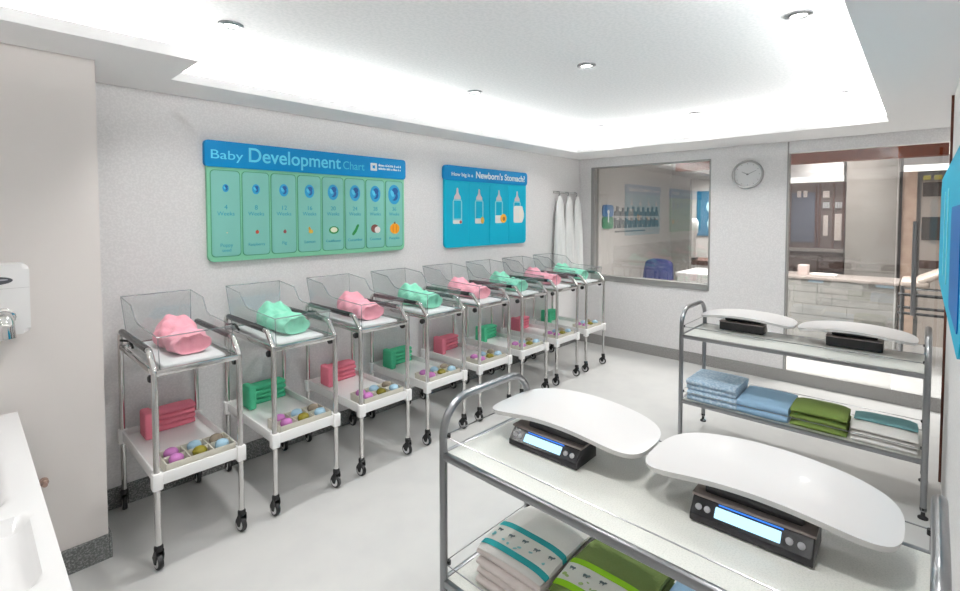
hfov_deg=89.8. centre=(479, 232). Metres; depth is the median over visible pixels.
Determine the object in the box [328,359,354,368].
folded towel
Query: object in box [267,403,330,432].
tray
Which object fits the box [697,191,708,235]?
poster
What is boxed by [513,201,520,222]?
print
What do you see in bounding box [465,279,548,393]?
trolley
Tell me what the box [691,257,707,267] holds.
countertop
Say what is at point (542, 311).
folded cloth
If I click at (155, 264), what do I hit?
wall
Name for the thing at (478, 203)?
print
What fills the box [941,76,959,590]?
wall
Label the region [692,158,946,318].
wall
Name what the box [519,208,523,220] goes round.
print
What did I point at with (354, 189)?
picture
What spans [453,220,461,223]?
print
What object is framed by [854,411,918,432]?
folded towel
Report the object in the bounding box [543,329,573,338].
tray
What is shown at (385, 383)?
lidded pot
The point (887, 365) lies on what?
shelf
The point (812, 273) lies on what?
paper tray
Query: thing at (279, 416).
lidded pot
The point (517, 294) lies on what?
tub
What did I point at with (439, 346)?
folded cloth
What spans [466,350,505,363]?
tray
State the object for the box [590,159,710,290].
window
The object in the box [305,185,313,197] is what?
picture
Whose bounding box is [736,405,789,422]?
folded towel
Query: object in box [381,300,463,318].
shelf
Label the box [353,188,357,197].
print
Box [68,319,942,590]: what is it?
floor
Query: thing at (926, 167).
light strip
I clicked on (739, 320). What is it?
scale
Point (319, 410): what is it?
lidded pot
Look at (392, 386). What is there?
lidded pot
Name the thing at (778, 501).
scale
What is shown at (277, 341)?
shelf
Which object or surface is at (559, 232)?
gown
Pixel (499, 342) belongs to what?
shelf
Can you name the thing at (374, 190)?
picture
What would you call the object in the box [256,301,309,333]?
bundle
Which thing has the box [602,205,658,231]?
wall sign
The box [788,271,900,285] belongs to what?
countertop
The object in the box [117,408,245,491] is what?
shelf
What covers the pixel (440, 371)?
lidded pot
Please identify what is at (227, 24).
recessed light
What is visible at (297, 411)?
lidded pot
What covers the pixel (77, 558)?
baseboard
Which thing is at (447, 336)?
folded towel
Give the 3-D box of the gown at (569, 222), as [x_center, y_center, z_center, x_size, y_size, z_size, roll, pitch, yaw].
[1.077,0.003,5.823,0.118,0.891,0.196,2,3,43]
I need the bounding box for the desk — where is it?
[675,267,707,282]
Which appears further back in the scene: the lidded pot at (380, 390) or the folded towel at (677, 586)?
the lidded pot at (380, 390)
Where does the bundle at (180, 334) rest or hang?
on the trolley at (146, 452)
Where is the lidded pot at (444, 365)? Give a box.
[440,363,447,368]
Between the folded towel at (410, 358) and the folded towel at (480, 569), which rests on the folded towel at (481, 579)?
the folded towel at (480, 569)
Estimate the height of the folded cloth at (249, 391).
0.142 m
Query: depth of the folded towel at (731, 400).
3.27 m
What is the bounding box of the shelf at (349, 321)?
[307,310,406,332]
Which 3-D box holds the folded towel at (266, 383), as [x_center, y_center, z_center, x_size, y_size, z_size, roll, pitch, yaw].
[-1.383,0.975,3.119,0.092,0.030,0.208,2,3,42]
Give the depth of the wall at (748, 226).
4.93 m
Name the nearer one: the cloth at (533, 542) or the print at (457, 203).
the cloth at (533, 542)
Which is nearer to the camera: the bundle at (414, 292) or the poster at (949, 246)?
the poster at (949, 246)
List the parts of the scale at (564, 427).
control panel, plate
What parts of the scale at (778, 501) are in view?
control panel, plate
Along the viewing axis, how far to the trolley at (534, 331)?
4.75 m
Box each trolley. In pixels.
[117,318,246,570]
[223,306,340,515]
[304,298,411,475]
[369,291,467,445]
[421,284,511,420]
[439,372,951,590]
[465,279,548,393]
[500,274,579,385]
[530,268,605,371]
[678,300,931,520]
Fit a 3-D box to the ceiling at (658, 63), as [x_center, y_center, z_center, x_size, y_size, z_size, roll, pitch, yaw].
[0.660,-1.031,2.184,4.640,0.100,6.760,2,3,43]
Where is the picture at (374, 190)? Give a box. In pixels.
[370,186,379,201]
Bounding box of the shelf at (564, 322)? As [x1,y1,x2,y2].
[531,316,605,336]
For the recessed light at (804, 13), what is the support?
in the ceiling at (658, 63)
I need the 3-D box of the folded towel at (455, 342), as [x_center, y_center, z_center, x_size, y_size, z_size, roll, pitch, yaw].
[-0.297,0.992,4.302,0.092,0.030,0.208,2,3,43]
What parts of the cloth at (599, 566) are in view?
printed panel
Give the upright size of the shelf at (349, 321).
0.282 m
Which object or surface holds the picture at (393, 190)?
attached to the poster at (263, 202)
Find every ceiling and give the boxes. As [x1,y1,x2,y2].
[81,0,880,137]
[791,156,949,177]
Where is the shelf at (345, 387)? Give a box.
[304,368,411,417]
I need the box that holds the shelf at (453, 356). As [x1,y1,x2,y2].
[421,342,511,374]
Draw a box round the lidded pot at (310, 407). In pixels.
[307,404,317,411]
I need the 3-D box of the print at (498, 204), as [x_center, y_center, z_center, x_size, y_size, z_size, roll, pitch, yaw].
[0.193,-0.214,4.909,0.001,0.228,0.120,2,3,43]
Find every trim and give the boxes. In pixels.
[675,142,949,171]
[938,95,954,481]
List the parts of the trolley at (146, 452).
frame, mattress, frame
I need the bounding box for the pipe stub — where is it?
[39,477,48,487]
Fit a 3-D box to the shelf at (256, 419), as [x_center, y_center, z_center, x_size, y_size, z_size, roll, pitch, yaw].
[-1.208,1.087,2.907,0.700,0.078,0.404,2,3,43]
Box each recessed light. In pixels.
[218,20,243,29]
[467,90,481,94]
[577,62,595,68]
[688,112,700,114]
[784,9,813,20]
[838,90,856,94]
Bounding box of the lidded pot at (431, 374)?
[429,372,435,377]
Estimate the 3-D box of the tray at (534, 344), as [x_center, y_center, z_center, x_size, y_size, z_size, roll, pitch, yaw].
[0.412,1.010,4.335,0.164,0.052,0.304,2,3,43]
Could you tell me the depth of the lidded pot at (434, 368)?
3.56 m
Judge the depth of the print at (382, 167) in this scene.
3.89 m
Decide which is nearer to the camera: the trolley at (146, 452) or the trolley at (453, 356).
the trolley at (146, 452)
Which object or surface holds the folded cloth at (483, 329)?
on the trolley at (499, 342)
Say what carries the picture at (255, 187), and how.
attached to the poster at (263, 202)
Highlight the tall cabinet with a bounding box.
[917,175,943,347]
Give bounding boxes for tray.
[160,432,235,471]
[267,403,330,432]
[350,381,403,403]
[415,364,459,381]
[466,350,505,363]
[511,338,542,349]
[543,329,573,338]
[572,320,600,328]
[810,272,838,276]
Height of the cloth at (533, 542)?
0.036 m
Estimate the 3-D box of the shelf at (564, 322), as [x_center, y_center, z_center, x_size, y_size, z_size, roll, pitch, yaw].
[0.962,1.001,5.259,0.700,0.078,0.404,2,3,43]
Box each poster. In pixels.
[202,139,405,261]
[442,165,526,247]
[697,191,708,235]
[939,146,959,358]
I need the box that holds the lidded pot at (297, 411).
[291,408,301,416]
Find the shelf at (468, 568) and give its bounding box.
[448,554,489,590]
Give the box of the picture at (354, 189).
[350,185,359,200]
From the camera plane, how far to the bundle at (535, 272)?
4.80 m
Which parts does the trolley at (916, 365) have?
frame, shelf rail, shelf rail, frame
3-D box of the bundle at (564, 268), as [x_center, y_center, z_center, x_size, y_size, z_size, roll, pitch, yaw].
[0.972,0.413,5.247,0.384,0.163,0.195,2,3,40]
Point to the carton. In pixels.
(803, 269)
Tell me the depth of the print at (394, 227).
3.95 m
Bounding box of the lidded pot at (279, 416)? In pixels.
[277,414,285,420]
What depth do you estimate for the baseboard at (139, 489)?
3.17 m
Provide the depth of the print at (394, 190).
3.94 m
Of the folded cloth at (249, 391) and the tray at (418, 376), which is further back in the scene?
the tray at (418, 376)
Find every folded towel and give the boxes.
[151,399,194,415]
[159,406,194,420]
[159,411,194,425]
[159,416,194,431]
[251,377,284,389]
[256,383,285,394]
[256,387,284,399]
[256,392,285,403]
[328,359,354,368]
[338,364,355,372]
[338,369,354,376]
[338,372,355,380]
[391,345,411,353]
[396,350,411,356]
[396,353,411,360]
[396,357,411,364]
[439,333,457,339]
[446,338,457,343]
[446,341,457,346]
[446,344,457,350]
[475,573,505,590]
[476,537,594,590]
[476,555,549,590]
[477,565,516,590]
[482,324,496,329]
[550,578,674,590]
[670,581,694,590]
[686,369,748,393]
[687,383,747,398]
[687,388,746,404]
[687,394,736,410]
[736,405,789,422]
[737,385,797,415]
[789,411,850,429]
[789,417,849,436]
[790,397,850,422]
[850,434,917,454]
[851,418,918,443]
[851,428,918,449]
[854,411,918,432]
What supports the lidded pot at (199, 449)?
in the tray at (189, 457)
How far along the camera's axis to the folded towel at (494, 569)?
1.60 m
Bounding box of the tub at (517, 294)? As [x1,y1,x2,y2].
[487,285,546,298]
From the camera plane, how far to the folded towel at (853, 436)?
2.67 m
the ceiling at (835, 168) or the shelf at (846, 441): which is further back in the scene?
the ceiling at (835, 168)
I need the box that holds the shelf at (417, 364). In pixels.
[369,355,467,393]
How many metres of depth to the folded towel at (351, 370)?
3.51 m
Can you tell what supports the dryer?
attached to the wall pillar at (52, 373)
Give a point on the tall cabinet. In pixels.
(931, 190)
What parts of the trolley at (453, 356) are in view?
frame, mattress, frame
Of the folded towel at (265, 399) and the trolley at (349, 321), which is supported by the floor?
the trolley at (349, 321)
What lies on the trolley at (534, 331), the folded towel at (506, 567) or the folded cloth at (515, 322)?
the folded cloth at (515, 322)
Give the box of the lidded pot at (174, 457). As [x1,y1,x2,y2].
[168,453,183,462]
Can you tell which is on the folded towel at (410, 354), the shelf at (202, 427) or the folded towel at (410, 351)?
the folded towel at (410, 351)
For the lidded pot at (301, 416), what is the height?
0.068 m
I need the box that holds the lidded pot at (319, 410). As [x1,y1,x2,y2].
[314,407,325,414]
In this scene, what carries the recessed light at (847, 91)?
in the ceiling at (658, 63)
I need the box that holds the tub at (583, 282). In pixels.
[560,278,603,285]
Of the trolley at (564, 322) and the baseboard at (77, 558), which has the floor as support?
the trolley at (564, 322)
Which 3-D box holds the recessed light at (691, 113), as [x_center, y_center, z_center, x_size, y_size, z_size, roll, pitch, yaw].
[1.892,-1.051,4.245,0.112,0.010,0.112,2,3,43]
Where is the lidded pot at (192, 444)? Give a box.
[187,440,201,449]
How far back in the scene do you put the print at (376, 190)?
3.80 m
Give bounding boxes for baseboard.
[61,526,112,574]
[107,339,578,510]
[579,333,940,412]
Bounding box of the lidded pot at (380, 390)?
[376,388,385,394]
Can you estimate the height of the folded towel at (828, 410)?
0.042 m
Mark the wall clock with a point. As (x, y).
(747, 174)
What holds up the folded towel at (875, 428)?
on the folded towel at (853, 430)
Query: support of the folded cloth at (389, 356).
on the trolley at (416, 364)
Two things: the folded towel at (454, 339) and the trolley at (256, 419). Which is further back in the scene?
the folded towel at (454, 339)
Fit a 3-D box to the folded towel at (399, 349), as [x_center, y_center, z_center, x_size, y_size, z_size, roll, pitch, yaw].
[-0.660,0.947,3.904,0.092,0.030,0.208,2,3,42]
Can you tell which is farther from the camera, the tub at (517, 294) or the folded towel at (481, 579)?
the tub at (517, 294)
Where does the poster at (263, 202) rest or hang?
attached to the wall at (155, 264)
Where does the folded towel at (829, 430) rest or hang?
on the trolley at (916, 365)
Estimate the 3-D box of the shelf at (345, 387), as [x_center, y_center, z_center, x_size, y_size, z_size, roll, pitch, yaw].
[-0.846,1.073,3.299,0.700,0.078,0.404,2,3,43]
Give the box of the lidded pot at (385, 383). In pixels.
[382,381,390,386]
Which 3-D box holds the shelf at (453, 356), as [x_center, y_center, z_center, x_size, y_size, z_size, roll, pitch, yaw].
[-0.123,1.044,4.083,0.700,0.078,0.404,2,3,43]
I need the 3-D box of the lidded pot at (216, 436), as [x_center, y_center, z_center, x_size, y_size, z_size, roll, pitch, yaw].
[-1.357,1.067,2.477,0.064,0.068,0.064,2,3,43]
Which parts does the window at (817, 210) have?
post, door panel, post, panel, post, post, post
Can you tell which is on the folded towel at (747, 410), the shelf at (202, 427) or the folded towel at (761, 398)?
the folded towel at (761, 398)
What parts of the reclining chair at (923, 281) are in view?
leg, leg, seat, rail, rail, rail, backrest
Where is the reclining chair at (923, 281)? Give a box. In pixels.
[897,268,943,350]
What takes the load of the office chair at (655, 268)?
on the floor
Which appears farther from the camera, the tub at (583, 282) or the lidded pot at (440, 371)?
the tub at (583, 282)
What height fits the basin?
1.032 m
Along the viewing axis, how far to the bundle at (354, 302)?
3.21 m
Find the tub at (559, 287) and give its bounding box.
[528,283,577,291]
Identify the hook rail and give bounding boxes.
[553,191,576,195]
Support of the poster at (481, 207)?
attached to the wall at (155, 264)
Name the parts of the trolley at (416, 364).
frame, mattress, frame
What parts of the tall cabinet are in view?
drawer, door, door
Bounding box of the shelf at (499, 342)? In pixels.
[466,332,548,359]
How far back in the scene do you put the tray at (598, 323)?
5.05 m
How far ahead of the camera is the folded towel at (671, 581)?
1.54 m
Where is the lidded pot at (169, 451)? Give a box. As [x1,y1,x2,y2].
[163,447,178,456]
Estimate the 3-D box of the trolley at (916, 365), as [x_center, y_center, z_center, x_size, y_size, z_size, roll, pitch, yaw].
[2.038,1.006,3.130,1.306,0.960,0.528,2,3,43]
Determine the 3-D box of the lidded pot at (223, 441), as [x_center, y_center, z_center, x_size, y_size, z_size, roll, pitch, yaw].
[-1.297,1.069,2.421,0.064,0.068,0.064,2,3,43]
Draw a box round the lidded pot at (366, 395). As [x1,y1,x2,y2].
[363,392,372,398]
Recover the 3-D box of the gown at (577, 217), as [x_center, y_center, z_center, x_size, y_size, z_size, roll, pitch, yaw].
[1.212,-0.002,5.972,0.113,0.891,0.196,2,3,43]
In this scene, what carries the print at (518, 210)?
attached to the poster at (481, 207)
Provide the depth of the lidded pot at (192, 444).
2.38 m
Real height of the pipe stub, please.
0.031 m
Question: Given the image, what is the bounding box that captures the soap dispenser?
[691,218,698,259]
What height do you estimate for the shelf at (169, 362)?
0.282 m
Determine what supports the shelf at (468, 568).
attached to the trolley at (643, 514)
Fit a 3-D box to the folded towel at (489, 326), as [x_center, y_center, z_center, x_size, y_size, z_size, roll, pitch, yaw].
[0.067,0.918,4.691,0.092,0.030,0.208,2,3,44]
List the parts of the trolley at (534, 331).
frame, mattress, frame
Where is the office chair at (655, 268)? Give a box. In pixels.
[643,258,672,279]
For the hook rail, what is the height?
0.059 m
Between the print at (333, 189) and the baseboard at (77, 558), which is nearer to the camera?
the baseboard at (77, 558)
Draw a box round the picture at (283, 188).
[279,184,287,196]
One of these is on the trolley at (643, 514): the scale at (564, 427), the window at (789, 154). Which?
the scale at (564, 427)
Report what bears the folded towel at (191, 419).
on the trolley at (146, 452)
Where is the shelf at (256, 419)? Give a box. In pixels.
[223,385,340,448]
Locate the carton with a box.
[797,264,809,274]
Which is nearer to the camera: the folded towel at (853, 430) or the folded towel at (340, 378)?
the folded towel at (853, 430)
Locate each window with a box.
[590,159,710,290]
[783,142,889,388]
[789,182,846,274]
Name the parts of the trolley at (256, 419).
frame, tilt knob, mattress, frame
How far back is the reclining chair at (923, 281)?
4.92 m
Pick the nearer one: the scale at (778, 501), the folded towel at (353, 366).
the scale at (778, 501)
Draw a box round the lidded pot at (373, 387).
[369,385,378,390]
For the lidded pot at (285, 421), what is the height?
0.068 m
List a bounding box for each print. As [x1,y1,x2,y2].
[331,187,335,196]
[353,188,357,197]
[371,224,377,232]
[374,188,378,198]
[379,164,400,170]
[390,223,399,233]
[392,188,397,200]
[453,199,461,219]
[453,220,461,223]
[454,188,460,198]
[475,200,482,223]
[476,189,481,199]
[495,201,502,215]
[495,215,501,222]
[496,191,501,200]
[500,214,506,222]
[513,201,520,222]
[514,206,522,222]
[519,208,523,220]
[615,230,644,231]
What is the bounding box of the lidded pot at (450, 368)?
[447,366,455,370]
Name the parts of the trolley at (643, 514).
shelf rail, frame, frame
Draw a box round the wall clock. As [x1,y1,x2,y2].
[732,160,763,188]
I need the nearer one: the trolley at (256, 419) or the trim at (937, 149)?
the trolley at (256, 419)
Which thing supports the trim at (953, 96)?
attached to the wall at (950, 468)
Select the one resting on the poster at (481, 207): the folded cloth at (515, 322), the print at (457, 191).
the print at (457, 191)
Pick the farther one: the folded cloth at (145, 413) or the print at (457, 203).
the print at (457, 203)
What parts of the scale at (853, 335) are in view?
plate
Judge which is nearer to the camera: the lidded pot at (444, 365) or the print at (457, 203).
the lidded pot at (444, 365)
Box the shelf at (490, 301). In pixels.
[441,292,508,307]
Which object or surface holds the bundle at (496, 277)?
on the trolley at (499, 342)
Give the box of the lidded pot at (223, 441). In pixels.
[215,438,228,447]
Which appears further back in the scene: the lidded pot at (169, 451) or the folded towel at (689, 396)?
the folded towel at (689, 396)
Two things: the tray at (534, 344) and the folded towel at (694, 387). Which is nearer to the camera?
the folded towel at (694, 387)
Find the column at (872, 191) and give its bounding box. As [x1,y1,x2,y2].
[844,158,900,277]
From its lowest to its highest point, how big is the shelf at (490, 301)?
0.282 m
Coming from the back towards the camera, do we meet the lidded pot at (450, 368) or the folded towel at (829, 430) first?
the lidded pot at (450, 368)
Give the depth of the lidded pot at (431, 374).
3.43 m
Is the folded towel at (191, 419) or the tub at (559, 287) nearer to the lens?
the folded towel at (191, 419)
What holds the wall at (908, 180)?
on the floor
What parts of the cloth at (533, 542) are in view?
printed panel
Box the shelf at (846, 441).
[683,396,921,458]
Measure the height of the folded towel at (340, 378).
0.030 m
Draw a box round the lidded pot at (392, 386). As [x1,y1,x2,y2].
[389,384,398,389]
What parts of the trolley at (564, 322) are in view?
frame, frame, mattress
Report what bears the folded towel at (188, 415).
on the folded towel at (191, 419)
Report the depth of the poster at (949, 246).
1.40 m
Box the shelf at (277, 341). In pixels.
[225,322,334,351]
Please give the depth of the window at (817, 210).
6.67 m
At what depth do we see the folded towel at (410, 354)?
3.88 m
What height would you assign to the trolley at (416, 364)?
1.163 m
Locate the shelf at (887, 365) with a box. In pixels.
[685,324,924,373]
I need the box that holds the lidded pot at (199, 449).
[192,445,206,454]
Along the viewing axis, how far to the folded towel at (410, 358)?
3.88 m
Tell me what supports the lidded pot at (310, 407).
in the tray at (312, 417)
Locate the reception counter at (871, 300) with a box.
[787,271,900,349]
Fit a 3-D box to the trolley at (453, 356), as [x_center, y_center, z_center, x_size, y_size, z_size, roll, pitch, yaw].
[-0.127,0.869,4.081,0.732,1.163,0.404,2,3,43]
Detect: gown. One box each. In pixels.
[553,196,565,267]
[565,196,574,267]
[573,197,582,268]
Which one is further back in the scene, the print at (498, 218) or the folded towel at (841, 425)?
the print at (498, 218)
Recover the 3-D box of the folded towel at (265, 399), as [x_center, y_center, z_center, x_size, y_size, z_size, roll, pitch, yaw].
[-1.383,1.066,3.128,0.092,0.030,0.208,2,3,42]
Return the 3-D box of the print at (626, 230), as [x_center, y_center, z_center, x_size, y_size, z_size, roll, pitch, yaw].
[2.275,-0.031,7.260,0.008,0.020,0.995,2,3,43]
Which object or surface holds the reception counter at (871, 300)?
on the floor
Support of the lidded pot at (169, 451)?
in the tray at (189, 457)
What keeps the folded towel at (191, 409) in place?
on the folded towel at (188, 415)
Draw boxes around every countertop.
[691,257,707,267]
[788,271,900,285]
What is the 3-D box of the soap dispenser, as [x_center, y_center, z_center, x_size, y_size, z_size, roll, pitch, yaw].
[3.850,0.108,8.701,0.177,0.745,0.180,2,3,43]
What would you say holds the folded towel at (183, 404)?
on the folded towel at (191, 409)
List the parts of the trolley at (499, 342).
frame, mattress, frame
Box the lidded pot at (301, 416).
[298,412,308,420]
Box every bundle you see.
[152,314,211,354]
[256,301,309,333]
[337,291,383,319]
[397,283,442,307]
[447,277,490,298]
[489,271,527,290]
[524,267,560,284]
[553,263,587,279]
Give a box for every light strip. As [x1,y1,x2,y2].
[791,176,843,182]
[904,163,948,171]
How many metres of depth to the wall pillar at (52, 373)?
2.10 m
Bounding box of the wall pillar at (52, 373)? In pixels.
[0,43,107,551]
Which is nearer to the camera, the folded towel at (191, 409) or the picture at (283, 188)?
the folded towel at (191, 409)
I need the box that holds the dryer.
[0,262,30,340]
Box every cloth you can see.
[140,408,151,439]
[242,383,255,409]
[321,364,332,386]
[383,348,395,368]
[433,336,445,354]
[475,326,486,341]
[477,506,591,586]
[511,317,519,330]
[541,310,551,322]
[549,539,670,590]
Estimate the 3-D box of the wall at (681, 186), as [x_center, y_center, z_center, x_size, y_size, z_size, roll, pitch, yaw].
[4.162,-0.033,7.728,2.350,2.700,0.100,2,3,43]
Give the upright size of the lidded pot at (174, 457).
0.068 m
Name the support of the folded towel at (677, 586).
on the folded towel
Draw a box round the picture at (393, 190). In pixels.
[388,185,399,203]
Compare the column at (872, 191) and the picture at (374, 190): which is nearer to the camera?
the picture at (374, 190)
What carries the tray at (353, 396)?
on the trolley at (349, 321)
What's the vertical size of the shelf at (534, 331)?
0.078 m
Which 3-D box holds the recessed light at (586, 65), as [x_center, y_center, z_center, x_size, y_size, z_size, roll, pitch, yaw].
[0.638,-1.001,2.886,0.112,0.010,0.112,2,3,43]
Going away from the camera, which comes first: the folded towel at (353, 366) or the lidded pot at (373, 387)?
the lidded pot at (373, 387)
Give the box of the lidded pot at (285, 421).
[280,418,291,426]
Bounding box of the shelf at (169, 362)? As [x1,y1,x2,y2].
[119,339,237,375]
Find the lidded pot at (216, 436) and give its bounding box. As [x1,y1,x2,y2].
[209,433,222,442]
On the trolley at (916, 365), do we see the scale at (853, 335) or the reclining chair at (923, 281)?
the scale at (853, 335)
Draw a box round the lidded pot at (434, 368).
[430,366,437,371]
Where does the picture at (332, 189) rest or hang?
attached to the poster at (263, 202)
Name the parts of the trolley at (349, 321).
frame, mattress, frame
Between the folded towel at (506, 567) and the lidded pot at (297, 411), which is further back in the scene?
the lidded pot at (297, 411)
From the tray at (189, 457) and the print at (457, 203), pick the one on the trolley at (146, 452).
the tray at (189, 457)
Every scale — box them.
[493,388,660,469]
[646,433,904,567]
[701,309,797,334]
[798,321,918,352]
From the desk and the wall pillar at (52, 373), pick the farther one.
the desk
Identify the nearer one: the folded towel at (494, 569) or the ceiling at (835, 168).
the folded towel at (494, 569)
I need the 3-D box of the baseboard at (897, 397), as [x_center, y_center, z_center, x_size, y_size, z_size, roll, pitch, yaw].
[2.891,1.371,4.669,4.405,0.118,0.014,2,3,43]
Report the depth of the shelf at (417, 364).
3.60 m
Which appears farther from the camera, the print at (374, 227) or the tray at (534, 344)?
the tray at (534, 344)
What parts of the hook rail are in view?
rail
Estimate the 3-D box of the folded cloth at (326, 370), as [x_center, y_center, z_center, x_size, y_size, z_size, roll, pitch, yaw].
[-1.072,1.000,3.383,0.124,0.142,0.046,2,3,43]
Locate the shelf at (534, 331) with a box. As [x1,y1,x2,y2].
[500,323,579,346]
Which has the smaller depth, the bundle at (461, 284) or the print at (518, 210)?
the bundle at (461, 284)
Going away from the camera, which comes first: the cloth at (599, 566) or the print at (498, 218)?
the cloth at (599, 566)
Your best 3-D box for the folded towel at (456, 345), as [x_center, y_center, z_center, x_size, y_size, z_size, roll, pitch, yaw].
[-0.301,1.023,4.301,0.092,0.030,0.208,2,3,44]
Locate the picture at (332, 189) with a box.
[328,185,337,199]
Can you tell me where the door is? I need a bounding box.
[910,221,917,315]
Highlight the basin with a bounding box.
[0,412,72,590]
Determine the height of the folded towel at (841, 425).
0.042 m
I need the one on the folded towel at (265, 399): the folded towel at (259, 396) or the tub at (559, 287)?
the folded towel at (259, 396)
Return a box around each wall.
[95,82,671,489]
[579,127,950,368]
[670,164,829,280]
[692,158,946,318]
[897,171,917,333]
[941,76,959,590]
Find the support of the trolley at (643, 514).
on the floor
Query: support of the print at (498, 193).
on the poster at (481, 207)
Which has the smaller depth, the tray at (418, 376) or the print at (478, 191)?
the tray at (418, 376)
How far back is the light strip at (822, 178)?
6.60 m
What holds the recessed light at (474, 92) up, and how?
in the ceiling at (658, 63)
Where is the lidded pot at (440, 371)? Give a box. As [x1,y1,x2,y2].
[437,369,445,373]
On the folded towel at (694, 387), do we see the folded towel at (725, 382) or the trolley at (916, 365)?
the folded towel at (725, 382)
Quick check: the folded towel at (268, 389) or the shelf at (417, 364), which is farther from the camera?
the shelf at (417, 364)
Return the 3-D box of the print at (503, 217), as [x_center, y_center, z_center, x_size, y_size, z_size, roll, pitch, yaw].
[0.242,-0.150,4.961,0.001,0.092,0.100,2,3,43]
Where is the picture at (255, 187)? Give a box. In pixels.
[252,184,259,193]
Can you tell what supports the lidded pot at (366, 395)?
in the tray at (353, 396)
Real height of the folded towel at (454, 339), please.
0.030 m
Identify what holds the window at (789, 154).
in the wall at (748, 226)

